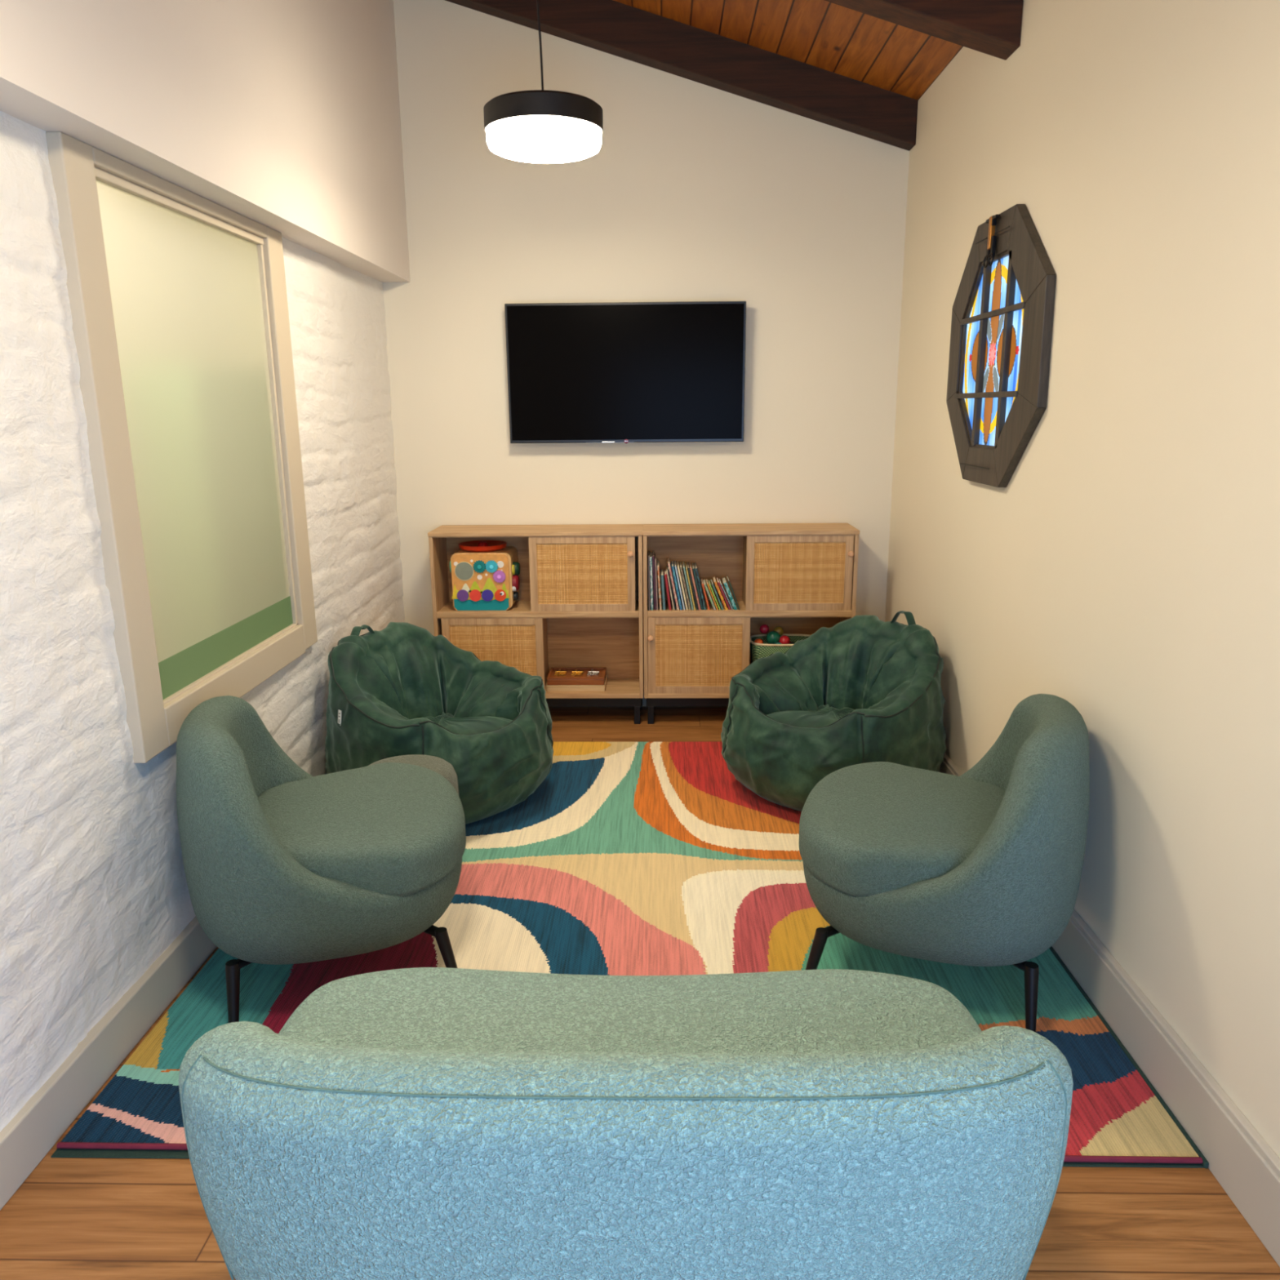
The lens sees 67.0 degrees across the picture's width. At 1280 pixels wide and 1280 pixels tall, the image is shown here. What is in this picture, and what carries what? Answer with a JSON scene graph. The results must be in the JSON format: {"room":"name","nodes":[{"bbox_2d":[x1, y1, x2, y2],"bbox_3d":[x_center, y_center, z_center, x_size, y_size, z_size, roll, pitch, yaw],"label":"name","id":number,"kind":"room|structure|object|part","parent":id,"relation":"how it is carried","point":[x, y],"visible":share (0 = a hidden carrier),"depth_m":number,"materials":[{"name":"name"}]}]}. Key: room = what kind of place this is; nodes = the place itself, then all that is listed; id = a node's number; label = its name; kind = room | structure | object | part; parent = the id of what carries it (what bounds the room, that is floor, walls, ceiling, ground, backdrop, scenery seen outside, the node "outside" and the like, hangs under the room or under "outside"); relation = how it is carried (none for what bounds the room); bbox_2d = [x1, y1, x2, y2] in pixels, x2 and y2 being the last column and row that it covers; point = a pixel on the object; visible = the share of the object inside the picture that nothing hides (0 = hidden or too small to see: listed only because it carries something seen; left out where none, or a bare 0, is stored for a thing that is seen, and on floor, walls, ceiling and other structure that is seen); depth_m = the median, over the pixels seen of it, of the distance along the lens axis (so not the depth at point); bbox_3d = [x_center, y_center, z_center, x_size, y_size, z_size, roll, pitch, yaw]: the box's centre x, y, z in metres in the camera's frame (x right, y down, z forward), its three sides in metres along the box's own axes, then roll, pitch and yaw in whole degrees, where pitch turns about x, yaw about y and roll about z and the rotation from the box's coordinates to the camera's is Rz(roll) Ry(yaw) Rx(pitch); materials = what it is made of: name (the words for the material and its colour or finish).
{"room":"family lounge","nodes":[
{"label":"family lounge","id":0,"kind":"room"},
{"bbox_2d":[0,111,404,1132],"bbox_3d":[-1.252,-0.050,2.220,0.019,2.100,5.288,0,14,1],"label":"wall","id":1,"kind":"structure","parent":0,"point":[94,890],"depth_m":2.16,"materials":[{"name":"white brick"}]},
{"bbox_2d":[0,915,217,1210],"bbox_3d":[-1.247,0.901,2.439,0.048,0.128,5.270,0,14,1],"label":"baseboard","id":2,"kind":"structure","parent":1,"relation":"attached to","point":[32,1133],"depth_m":2.18,"materials":[{"name":"grey paint"}]},
{"bbox_2d":[45,131,317,763],"bbox_3d":[-1.245,-0.531,2.814,0.070,1.423,1.234,0,14,1],"label":"window","id":3,"kind":"structure","parent":1,"relation":"in","point":[178,297],"depth_m":2.63,"materials":[{"name":"paint"}]},
{"bbox_3d":[-1.243,-0.562,2.802,0.001,1.283,0.980,0,14,1],"label":"pane","id":4,"kind":"part","parent":3,"relation":"part of","materials":[{"name":"glass"}]},
{"bbox_2d":[0,0,410,282],"bbox_3d":[-1.260,-1.874,1.782,0.247,1.670,5.290,0,14,1],"label":"wall","id":5,"kind":"structure","parent":0,"point":[283,116],"depth_m":2.73,"materials":[{"name":"paint"}]},
{"bbox_2d":[0,706,1279,1279],"bbox_3d":[-0.433,1.025,2.298,3.422,0.060,5.770,0,14,1],"label":"floor","id":6,"kind":"structure","parent":0,"point":[71,1218],"depth_m":1.83,"materials":[{"name":"brown wood"}]},
{"bbox_2d":[427,524,644,724],"bbox_3d":[-0.482,-0.075,4.730,1.000,0.942,0.320,0,14,1],"label":"base cabinet","id":7,"kind":"object","parent":6,"relation":"on","point":[580,603],"visible":0.64,"depth_m":4.62,"materials":[{"name":"brown wood"}]},
{"bbox_3d":[-0.971,-0.133,4.739,0.018,0.788,0.295,0,14,1],"label":"panel","id":8,"kind":"part","parent":7,"relation":"part of","materials":[{"name":"brown wood"}]},
{"bbox_2d":[449,540,519,610],"bbox_3d":[-0.743,-0.321,4.692,0.331,0.318,0.260,0,14,1],"label":"cube","id":9,"kind":"object","parent":7,"relation":"on","point":[485,574],"visible":1,"depth_m":4.59,"materials":[{"name":"brown wood"}]},
{"bbox_2d":[455,562,473,579],"bbox_3d":[-0.831,-0.326,4.572,0.085,0.085,0.004,0,14,1],"label":"mirror","id":10,"kind":"object","parent":9,"relation":"attached to","point":[464,571],"depth_m":4.57,"materials":[{"name":"mirror"}]},
{"bbox_3d":[-0.756,-0.271,4.591,0.270,0.270,0.012,0,14,1],"label":"panel","id":11,"kind":"part","parent":9,"relation":"part of","materials":[{"name":"orange wood"}]},
{"bbox_3d":[-0.756,-0.170,4.609,0.262,0.059,0.002,0,14,1],"label":"water panel","id":12,"kind":"part","parent":9,"relation":"part of","materials":[{"name":"teal paint"}]},
{"bbox_2d":[458,540,506,551],"bbox_3d":[-0.760,-0.458,4.674,0.232,0.042,0.232,0,14,1],"label":"tray","id":13,"kind":"object","parent":9,"relation":"on","point":[475,545],"depth_m":4.64,"materials":[{"name":"red plastic"}]},
{"bbox_3d":[-0.703,0.076,4.644,0.484,0.377,0.016,0,14,1],"label":"sliding door","id":14,"kind":"part","parent":7,"relation":"part of","materials":[{"name":"beige wicker"}]},
{"bbox_3d":[-0.703,0.077,4.644,0.416,0.309,0.005,0,14,1],"label":"rattan panel","id":15,"kind":"part","parent":7,"relation":"part of","materials":[{"name":"beige wicker"}]},
{"bbox_2d":[436,600,639,617],"bbox_3d":[-0.482,-0.154,4.723,0.960,0.024,0.295,0,14,1],"label":"shelf","id":16,"kind":"object","parent":7,"relation":"attached to","point":[520,608],"depth_m":4.58,"materials":[{"name":"brown wood"}]},
{"bbox_3d":[-0.479,-0.178,4.865,0.960,0.769,0.007,0,14,1],"label":"panel","id":17,"kind":"part","parent":7,"relation":"part of","materials":[{"name":"brown wood"}]},
{"bbox_2d":[546,675,607,691],"bbox_3d":[-0.310,0.214,4.806,0.284,0.031,0.194,0,14,1],"label":"wooden box","id":18,"kind":"object","parent":7,"relation":"on","point":[550,687],"visible":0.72,"depth_m":4.71,"materials":[{"name":"brown wood"}]},
{"bbox_2d":[546,667,606,684],"bbox_3d":[-0.312,0.176,4.797,0.278,0.046,0.190,0,14,1],"label":"board","id":19,"kind":"object","parent":18,"relation":"on","point":[557,676],"visible":1,"depth_m":4.75,"materials":[{"name":"brown wood"}]},
{"bbox_3d":[-0.271,-0.311,4.542,0.496,0.359,0.016,0,14,1],"label":"sliding door","id":20,"kind":"part","parent":7,"relation":"part of","materials":[{"name":"beige wicker"}]},
{"bbox_3d":[-0.271,-0.311,4.541,0.428,0.291,0.005,0,14,1],"label":"rattan panel","id":21,"kind":"part","parent":7,"relation":"part of","materials":[{"name":"beige wicker"}]},
{"bbox_3d":[-0.045,-0.400,4.492,0.027,0.027,0.029,0,14,1],"label":"knob","id":22,"kind":"part","parent":7,"relation":"part of","materials":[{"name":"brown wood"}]},
{"bbox_3d":[-0.014,0.364,4.710,0.030,0.090,0.022,0,14,1],"label":"leg","id":23,"kind":"part","parent":7,"relation":"part of","materials":[{"name":"black metal"}]},
{"bbox_3d":[0.007,-0.136,4.718,0.018,0.788,0.295,0,14,1],"label":"panel","id":24,"kind":"part","parent":7,"relation":"part of","materials":[{"name":"brown wood"}]},
{"bbox_2d":[178,967,1073,1279],"bbox_3d":[-0.021,0.816,1.588,1.310,0.677,0.675,0,14,1],"label":"loveseat","id":25,"kind":"object","parent":6,"relation":"on","point":[415,1123],"visible":1,"depth_m":1.25,"materials":[{"name":"fabric"}]},
{"bbox_2d":[278,967,981,1052],"bbox_3d":[-0.020,0.742,1.622,1.254,0.139,0.575,0,14,1],"label":"seat cushion","id":26,"kind":"object","parent":25,"relation":"on","point":[426,1008],"depth_m":1.70,"materials":[{"name":"green fabric"}]},
{"bbox_2d":[50,946,1208,1168],"bbox_3d":[-0.011,0.765,3.201,2.364,0.016,2.535,0,14,1],"label":"rug border","id":27,"kind":"object","parent":6,"relation":"on","point":[59,1153],"visible":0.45,"depth_m":2.01,"materials":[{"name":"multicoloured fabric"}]},
{"bbox_2d":[56,742,1202,1163],"bbox_3d":[-0.015,0.763,3.198,2.350,0.014,2.520,0,14,1],"label":"rug","id":28,"kind":"object","parent":27,"relation":"on","point":[628,858],"visible":0.34,"depth_m":2.82,"materials":[{"name":"multicoloured carpet"}]},
{"bbox_2d":[176,695,466,1022],"bbox_3d":[-0.837,0.522,2.614,0.712,0.754,0.722,-4,14,-16],"label":"armchair","id":29,"kind":"object","parent":28,"relation":"on","point":[284,864],"visible":0.99,"depth_m":2.34,"materials":[{"name":"green fabric"}]},
{"bbox_3d":[-0.960,0.863,2.417,0.048,0.184,0.186,8,16,32],"label":"leg","id":30,"kind":"part","parent":29,"relation":"part of","materials":[{"name":"black metal"}]},
{"bbox_2d":[257,762,466,896],"bbox_3d":[-0.770,0.498,2.628,0.571,0.144,0.677,-4,14,-16],"label":"seat cushion","id":31,"kind":"object","parent":29,"relation":"on","point":[384,828],"depth_m":2.46,"materials":[{"name":"green fabric"}]},
{"bbox_3d":[-0.534,0.833,2.531,0.170,0.185,0.034,7,16,30],"label":"leg","id":32,"kind":"part","parent":29,"relation":"part of","materials":[{"name":"black metal"}]},
{"bbox_2d":[368,754,458,795],"bbox_3d":[-0.759,0.586,3.177,0.330,0.360,0.330,0,14,1],"label":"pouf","id":33,"kind":"object","parent":28,"relation":"on","point":[440,766],"visible":0.12,"depth_m":3.18,"materials":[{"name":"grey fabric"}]},
{"bbox_2d":[324,622,553,824],"bbox_3d":[-0.767,0.288,3.721,0.824,0.672,0.822,-13,18,-41],"label":"bean bag chair","id":34,"kind":"object","parent":28,"relation":"on","point":[401,688],"visible":0.84,"depth_m":3.60,"materials":[{"name":"green fabric"}]},
{"bbox_3d":[-1.072,-0.029,3.737,0.047,0.056,0.123,7,15,27],"label":"carry handle","id":35,"kind":"part","parent":34,"relation":"part of","materials":[{"name":"green fabric"}]},
{"bbox_2d":[720,610,946,811],"bbox_3d":[0.756,0.253,3.781,0.835,0.689,0.810,9,16,34],"label":"bean bag chair","id":36,"kind":"object","parent":28,"relation":"on","point":[866,688],"visible":0.93,"depth_m":3.66,"materials":[{"name":"green fabric"}]},
{"bbox_3d":[1.044,-0.079,3.831,0.047,0.072,0.123,-9,16,-33],"label":"carry handle","id":37,"kind":"part","parent":36,"relation":"part of","materials":[{"name":"green fabric"}]},
{"bbox_2d":[798,693,1089,1032],"bbox_3d":[0.792,0.517,2.583,0.712,0.754,0.722,4,14,19],"label":"armchair","id":38,"kind":"object","parent":28,"relation":"on","point":[982,866],"visible":1,"depth_m":2.31,"materials":[{"name":"green fabric"}]},
{"bbox_3d":[0.488,0.829,2.514,0.170,0.185,0.034,-8,15,-27],"label":"leg","id":39,"kind":"part","parent":38,"relation":"part of","materials":[{"name":"black metal"}]},
{"bbox_2d":[798,761,1005,896],"bbox_3d":[0.727,0.492,2.600,0.571,0.144,0.677,4,14,19],"label":"seat cushion","id":40,"kind":"object","parent":38,"relation":"on","point":[875,828],"depth_m":2.43,"materials":[{"name":"green fabric"}]},
{"bbox_3d":[0.909,0.856,2.381,0.048,0.184,0.186,-8,16,-30],"label":"leg","id":41,"kind":"part","parent":38,"relation":"part of","materials":[{"name":"black metal"}]},
{"bbox_2d":[642,523,859,724],"bbox_3d":[0.519,-0.078,4.708,1.002,0.942,0.320,0,14,1],"label":"base cabinet","id":42,"kind":"object","parent":6,"relation":"on","point":[796,578],"visible":0.74,"depth_m":4.59,"materials":[{"name":"brown wood"}]},
{"bbox_3d":[0.029,-0.136,4.717,0.018,0.788,0.295,0,14,1],"label":"panel","id":43,"kind":"part","parent":42,"relation":"part of","materials":[{"name":"brown wood"}]},
{"bbox_2d":[648,550,650,609],"bbox_3d":[0.045,-0.288,4.652,0.008,0.261,0.190,0,14,1],"label":"book","id":44,"kind":"object","parent":42,"relation":"on","point":[649,580],"visible":0.98,"depth_m":4.57,"materials":[{"name":"paper"}]},
{"bbox_3d":[0.049,-0.009,4.585,0.027,0.027,0.029,0,14,1],"label":"knob","id":45,"kind":"part","parent":42,"relation":"part of","materials":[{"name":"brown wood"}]},
{"bbox_3d":[0.052,0.364,4.709,0.030,0.090,0.022,0,14,1],"label":"leg","id":46,"kind":"part","parent":42,"relation":"part of","materials":[{"name":"black metal"}]},
{"bbox_2d":[649,551,653,609],"bbox_3d":[0.056,-0.287,4.660,0.011,0.255,0.190,-1,13,2],"label":"book","id":47,"kind":"object","parent":42,"relation":"on","point":[651,553],"visible":1,"depth_m":4.58,"materials":[{"name":"paper"}]},
{"bbox_2d":[652,550,656,609],"bbox_3d":[0.069,-0.291,4.667,0.018,0.258,0.190,0,14,1],"label":"book","id":48,"kind":"object","parent":42,"relation":"on","point":[653,552],"visible":1,"depth_m":4.58,"materials":[{"name":"paper"}]},
{"bbox_2d":[654,554,657,609],"bbox_3d":[0.079,-0.281,4.657,0.013,0.243,0.190,0,14,1],"label":"book","id":49,"kind":"object","parent":42,"relation":"on","point":[655,554],"visible":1,"depth_m":4.58,"materials":[{"name":"paper"}]},
{"bbox_2d":[657,560,662,609],"bbox_3d":[0.094,-0.268,4.668,0.022,0.213,0.190,0,14,1],"label":"book","id":50,"kind":"object","parent":42,"relation":"on","point":[658,562],"visible":1,"depth_m":4.58,"materials":[{"name":"beige paper"}]},
{"bbox_2d":[661,568,665,609],"bbox_3d":[0.112,-0.244,4.661,0.022,0.171,0.190,0,14,1],"label":"book","id":51,"kind":"object","parent":42,"relation":"on","point":[662,570],"visible":1,"depth_m":4.57,"materials":[{"name":"paper"}]},
{"bbox_2d":[664,568,671,609],"bbox_3d":[0.134,-0.247,4.668,0.034,0.175,0.190,0,14,1],"label":"book","id":52,"kind":"object","parent":42,"relation":"on","point":[665,572],"visible":0.92,"depth_m":4.58,"materials":[{"name":"paper"}]},
{"bbox_2d":[666,564,674,609],"bbox_3d":[0.147,-0.255,4.674,0.039,0.187,0.190,0,14,1],"label":"book","id":53,"kind":"object","parent":42,"relation":"on","point":[672,598],"visible":0.9,"depth_m":4.59,"materials":[{"name":"paper"}]},
{"bbox_2d":[667,565,675,609],"bbox_3d":[0.153,-0.258,4.661,0.041,0.199,0.190,0,14,1],"label":"book","id":54,"kind":"object","parent":42,"relation":"on","point":[674,602],"visible":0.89,"depth_m":4.57,"materials":[{"name":"paper"}]},
{"bbox_2d":[667,558,679,609],"bbox_3d":[0.161,-0.273,4.665,0.055,0.227,0.190,0,14,1],"label":"book","id":55,"kind":"object","parent":42,"relation":"on","point":[668,559],"visible":0.95,"depth_m":4.58,"materials":[{"name":"paper"}]},
{"bbox_2d":[671,560,682,609],"bbox_3d":[0.177,-0.264,4.655,0.052,0.215,0.190,0,14,1],"label":"book","id":56,"kind":"object","parent":42,"relation":"on","point":[672,562],"visible":0.98,"depth_m":4.57,"materials":[{"name":"blue paper"}]},
{"bbox_2d":[674,560,684,609],"bbox_3d":[0.191,-0.266,4.662,0.050,0.212,0.190,0,14,1],"label":"book","id":57,"kind":"object","parent":42,"relation":"on","point":[675,563],"visible":1,"depth_m":4.58,"materials":[{"name":"paper"}]},
{"bbox_2d":[676,561,688,609],"bbox_3d":[0.204,-0.266,4.670,0.052,0.210,0.190,0,14,1],"label":"book","id":58,"kind":"object","parent":42,"relation":"on","point":[677,562],"visible":1,"depth_m":4.59,"materials":[{"name":"paper"}]},
{"bbox_2d":[679,560,690,609],"bbox_3d":[0.217,-0.263,4.658,0.053,0.210,0.190,0,14,1],"label":"book","id":59,"kind":"object","parent":42,"relation":"on","point":[680,562],"visible":1,"depth_m":4.57,"materials":[{"name":"paper"}]},
{"bbox_2d":[682,560,693,609],"bbox_3d":[0.231,-0.264,4.666,0.051,0.208,0.190,0,14,1],"label":"book","id":60,"kind":"object","parent":42,"relation":"on","point":[683,564],"visible":0.96,"depth_m":4.58,"materials":[{"name":"paper"}]},
{"bbox_2d":[684,562,695,609],"bbox_3d":[0.242,-0.259,4.654,0.048,0.203,0.190,0,14,1],"label":"book","id":61,"kind":"object","parent":42,"relation":"on","point":[686,570],"visible":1,"depth_m":4.57,"materials":[{"name":"paper"}]},
{"bbox_2d":[686,562,697,609],"bbox_3d":[0.252,-0.262,4.662,0.051,0.205,0.190,0,14,1],"label":"book","id":62,"kind":"object","parent":42,"relation":"on","point":[688,568],"visible":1,"depth_m":4.57,"materials":[{"name":"paper"}]},
{"bbox_2d":[688,562,700,609],"bbox_3d":[0.264,-0.263,4.670,0.053,0.204,0.190,0,14,1],"label":"book","id":63,"kind":"object","parent":42,"relation":"on","point":[690,564],"visible":1,"depth_m":4.58,"materials":[{"name":"paper"}]},
{"bbox_2d":[691,562,703,609],"bbox_3d":[0.277,-0.260,4.658,0.052,0.204,0.190,0,14,1],"label":"book","id":64,"kind":"object","parent":42,"relation":"on","point":[692,563],"visible":1,"depth_m":4.57,"materials":[{"name":"paper"}]},
{"bbox_3d":[0.281,0.074,4.623,0.486,0.377,0.016,0,14,1],"label":"sliding door","id":65,"kind":"part","parent":42,"relation":"part of","materials":[{"name":"beige wicker"}]},
{"bbox_3d":[0.281,0.074,4.622,0.418,0.309,0.005,0,14,1],"label":"rattan panel","id":66,"kind":"part","parent":42,"relation":"part of","materials":[{"name":"beige wicker"}]},
{"bbox_2d":[693,562,706,609],"bbox_3d":[0.289,-0.262,4.665,0.053,0.203,0.190,0,14,1],"label":"book","id":67,"kind":"object","parent":42,"relation":"on","point":[695,563],"visible":1,"depth_m":4.58,"materials":[{"name":"teal paper"}]},
{"bbox_2d":[700,578,710,609],"bbox_3d":[0.314,-0.220,4.642,0.041,0.132,0.150,0,14,1],"label":"book","id":68,"kind":"object","parent":42,"relation":"on","point":[701,580],"visible":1,"depth_m":4.57,"materials":[{"name":"paper"}]},
{"bbox_2d":[702,579,715,609],"bbox_3d":[0.334,-0.218,4.650,0.060,0.129,0.150,0,14,1],"label":"book","id":69,"kind":"object","parent":42,"relation":"on","point":[704,580],"visible":0.9,"depth_m":4.58,"materials":[{"name":"beige paper"}]},
{"bbox_2d":[705,578,718,609],"bbox_3d":[0.347,-0.221,4.657,0.056,0.128,0.150,0,14,1],"label":"book","id":70,"kind":"object","parent":42,"relation":"on","point":[707,581],"visible":0.97,"depth_m":4.59,"materials":[{"name":"paper"}]},
{"bbox_2d":[707,579,720,609],"bbox_3d":[0.357,-0.217,4.646,0.056,0.125,0.150,0,14,1],"label":"book","id":71,"kind":"object","parent":42,"relation":"on","point":[709,583],"visible":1,"depth_m":4.58,"materials":[{"name":"paper"}]},
{"bbox_2d":[710,578,723,609],"bbox_3d":[0.371,-0.220,4.653,0.057,0.128,0.150,0,14,1],"label":"book","id":72,"kind":"object","parent":42,"relation":"on","point":[712,582],"visible":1,"depth_m":4.59,"materials":[{"name":"paper"}]},
{"bbox_2d":[712,576,728,609],"bbox_3d":[0.386,-0.224,4.639,0.069,0.144,0.150,0,14,1],"label":"book","id":73,"kind":"object","parent":42,"relation":"on","point":[713,578],"visible":1,"depth_m":4.57,"materials":[{"name":"orange paper"}]},
{"bbox_2d":[715,577,730,609],"bbox_3d":[0.401,-0.223,4.647,0.065,0.138,0.150,0,14,1],"label":"book","id":74,"kind":"object","parent":42,"relation":"on","point":[717,580],"visible":0.97,"depth_m":4.58,"materials":[{"name":"paper"}]},
{"bbox_2d":[718,577,733,609],"bbox_3d":[0.413,-0.222,4.656,0.063,0.129,0.150,0,14,1],"label":"book","id":75,"kind":"object","parent":42,"relation":"on","point":[720,581],"visible":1,"depth_m":4.59,"materials":[{"name":"paper"}]},
{"bbox_2d":[721,576,737,609],"bbox_3d":[0.430,-0.222,4.643,0.070,0.142,0.150,0,14,1],"label":"book","id":76,"kind":"object","parent":42,"relation":"on","point":[724,580],"visible":1,"depth_m":4.57,"materials":[{"name":"teal paper"}]},
{"bbox_2d":[726,576,739,609],"bbox_3d":[0.447,-0.228,4.649,0.058,0.143,0.150,0,14,1],"label":"book","id":77,"kind":"object","parent":42,"relation":"on","point":[729,582],"visible":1,"depth_m":4.58,"materials":[{"name":"paper"}]},
{"bbox_3d":[0.522,-0.181,4.843,0.962,0.769,0.007,0,14,1],"label":"panel","id":78,"kind":"part","parent":42,"relation":"part of","materials":[{"name":"brown wood"}]},
{"bbox_2d":[647,600,851,617],"bbox_3d":[0.519,-0.157,4.702,0.962,0.024,0.295,0,14,1],"label":"shelf","id":79,"kind":"object","parent":42,"relation":"attached to","point":[744,611],"depth_m":4.56,"materials":[{"name":"brown wood"}]},
{"bbox_2d":[750,634,810,662],"bbox_3d":[0.701,0.089,4.744,0.343,0.281,0.224,0,14,1],"label":"woven basket","id":80,"kind":"object","parent":42,"relation":"on","point":[757,651],"visible":0.27,"depth_m":4.65,"materials":[{"name":"green wicker"}]},
{"bbox_3d":[0.699,0.116,4.748,0.248,0.202,0.157,0,14,1],"label":"pile","id":81,"kind":"object","parent":80,"relation":"in","visible":0},
{"bbox_2d":[754,638,763,644],"bbox_3d":[0.575,0.016,4.678,0.044,0.048,0.044,7,15,27],"label":"ball","id":82,"kind":"object","parent":81,"relation":"on","point":[757,640],"visible":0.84,"depth_m":4.66,"materials":[{"name":"orange plastic"}]},
{"bbox_2d":[759,624,768,633],"bbox_3d":[0.603,-0.053,4.681,0.044,0.048,0.044,7,15,27],"label":"ball","id":83,"kind":"object","parent":81,"relation":"on","point":[764,628],"visible":1,"depth_m":4.67,"materials":[{"name":"red plastic"}]},
{"bbox_2d":[765,631,780,644],"bbox_3d":[0.644,-0.009,4.668,0.068,0.072,0.068,7,15,27],"label":"ball","id":84,"kind":"object","parent":81,"relation":"on","point":[772,637],"visible":0.88,"depth_m":4.64,"materials":[{"name":"green plastic"}]},
{"bbox_2d":[773,626,783,635],"bbox_3d":[0.673,-0.042,4.703,0.048,0.052,0.048,7,15,27],"label":"ball","id":85,"kind":"object","parent":81,"relation":"on","point":[778,628],"visible":0.73,"depth_m":4.69,"materials":[{"name":"yellow plastic"}]},
{"bbox_2d":[778,635,790,644],"bbox_3d":[0.696,0.005,4.660,0.052,0.056,0.052,7,15,27],"label":"ball","id":86,"kind":"object","parent":81,"relation":"on","point":[784,639],"visible":0.78,"depth_m":4.64,"materials":[{"name":"red plastic"}]},
{"bbox_3d":[0.744,-0.314,4.520,0.494,0.359,0.016,0,14,1],"label":"sliding door","id":87,"kind":"part","parent":42,"relation":"part of","materials":[{"name":"beige wicker"}]},
{"bbox_3d":[0.744,-0.314,4.519,0.426,0.291,0.005,0,14,1],"label":"rattan panel","id":88,"kind":"part","parent":42,"relation":"part of","materials":[{"name":"beige wicker"}]},
{"bbox_3d":[1.009,-0.139,4.696,0.018,0.788,0.295,0,14,1],"label":"panel","id":89,"kind":"part","parent":42,"relation":"part of","materials":[{"name":"brown wood"}]},
{"bbox_3d":[0.975,-0.398,4.471,0.027,0.027,0.029,0,14,1],"label":"knob","id":90,"kind":"part","parent":42,"relation":"part of","materials":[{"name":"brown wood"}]},
{"bbox_2d":[382,0,909,706],"bbox_3d":[-0.080,-1.470,4.607,2.842,3.746,0.100,0,14,1],"label":"wall","id":91,"kind":"structure","parent":0,"point":[692,191],"depth_m":4.50,"materials":[{"name":"beige paint"}]},
{"bbox_2d":[504,301,746,443],"bbox_3d":[-0.065,-1.253,4.557,1.112,0.636,0.089,0,15,1],"label":"television","id":92,"kind":"object","parent":91,"relation":"attached to","point":[625,372],"visible":1,"depth_m":4.52,"materials":[{"name":"black"}]},
{"bbox_3d":[-0.143,-0.941,4.598,0.230,0.004,0.002,0,14,1],"label":"trim","id":93,"kind":"part","parent":92,"relation":"part of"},
{"bbox_2d":[444,0,918,151],"bbox_3d":[0.062,-2.618,4.219,2.295,0.890,0.110,0,14,1],"label":"beam","id":94,"kind":"structure","parent":91,"relation":"attached to","point":[632,33],"depth_m":4.19,"materials":[{"name":"brown wood"}]},
{"bbox_2d":[613,0,963,100],"bbox_3d":[-0.151,-2.182,1.675,2.832,0.949,5.470,0,14,1],"label":"ceiling","id":95,"kind":"structure","parent":0,"point":[823,34],"depth_m":3.90,"materials":[{"name":"brown wood"}]},
{"bbox_2d":[483,0,603,163],"bbox_3d":[-0.312,-2.034,3.015,0.380,0.950,0.380,0,14,1],"label":"pendant lamp","id":96,"kind":"object","parent":95,"relation":"hanging from","point":[542,126],"visible":1,"depth_m":2.98,"materials":[{"name":"black metal"}]},
{"bbox_3d":[-0.317,-2.107,2.997,0.016,0.798,0.007,0,14,1],"label":"cord","id":97,"kind":"part","parent":96,"relation":"part of","materials":[{"name":"black metal"}]},
{"bbox_3d":[-0.309,-1.670,3.102,0.380,0.074,0.380,0,14,1],"label":"lamp shade","id":98,"kind":"part","parent":96,"relation":"part of","materials":[{"name":"black metal"}]},
{"bbox_2d":[486,115,601,163],"bbox_3d":[-0.309,-1.612,3.116,0.368,0.082,0.368,0,14,1],"label":"diffuser","id":99,"kind":"object","parent":96,"relation":"attached to","point":[534,139],"depth_m":3.01,"materials":[{"name":"white"}]},
{"bbox_2d":[884,0,1279,1157],"bbox_3d":[1.219,-0.602,2.077,0.100,3.220,5.370,0,14,1],"label":"wall","id":100,"kind":"structure","parent":0,"point":[1126,571],"depth_m":2.28,"materials":[{"name":"beige paint"}]},
{"bbox_2d":[824,0,1023,60],"bbox_3d":[0.036,-2.309,2.993,2.295,0.917,0.130,0,14,1],"label":"beam","id":101,"kind":"structure","parent":100,"relation":"attached to","point":[993,28],"depth_m":3.00,"materials":[{"name":"brown wood"}]},
{"bbox_2d":[946,204,1056,487],"bbox_3d":[1.167,-0.958,3.221,0.050,0.862,0.927,0,14,1],"label":"window","id":102,"kind":"structure","parent":100,"relation":"in","point":[1002,311],"depth_m":3.13,"materials":[{"name":"black wood"}]},
{"bbox_3d":[1.185,-0.961,3.249,0.001,0.630,0.645,0,14,1],"label":"leaded glass","id":103,"kind":"part","parent":102,"relation":"part of","materials":[{"name":"multicoloured glass"}]},
{"bbox_3d":[1.149,-1.314,3.157,0.014,0.130,0.100,0,14,1],"label":"latch plate","id":104,"kind":"part","parent":102,"relation":"part of","materials":[{"name":"black metal"}]},
{"bbox_2d":[939,753,1279,1266],"bbox_3d":[1.167,0.877,2.383,0.026,0.162,5.270,0,14,1],"label":"baseboard","id":105,"kind":"structure","parent":100,"relation":"attached to","point":[1240,1159],"depth_m":2.04,"materials":[{"name":"grey paint"}]}
]}

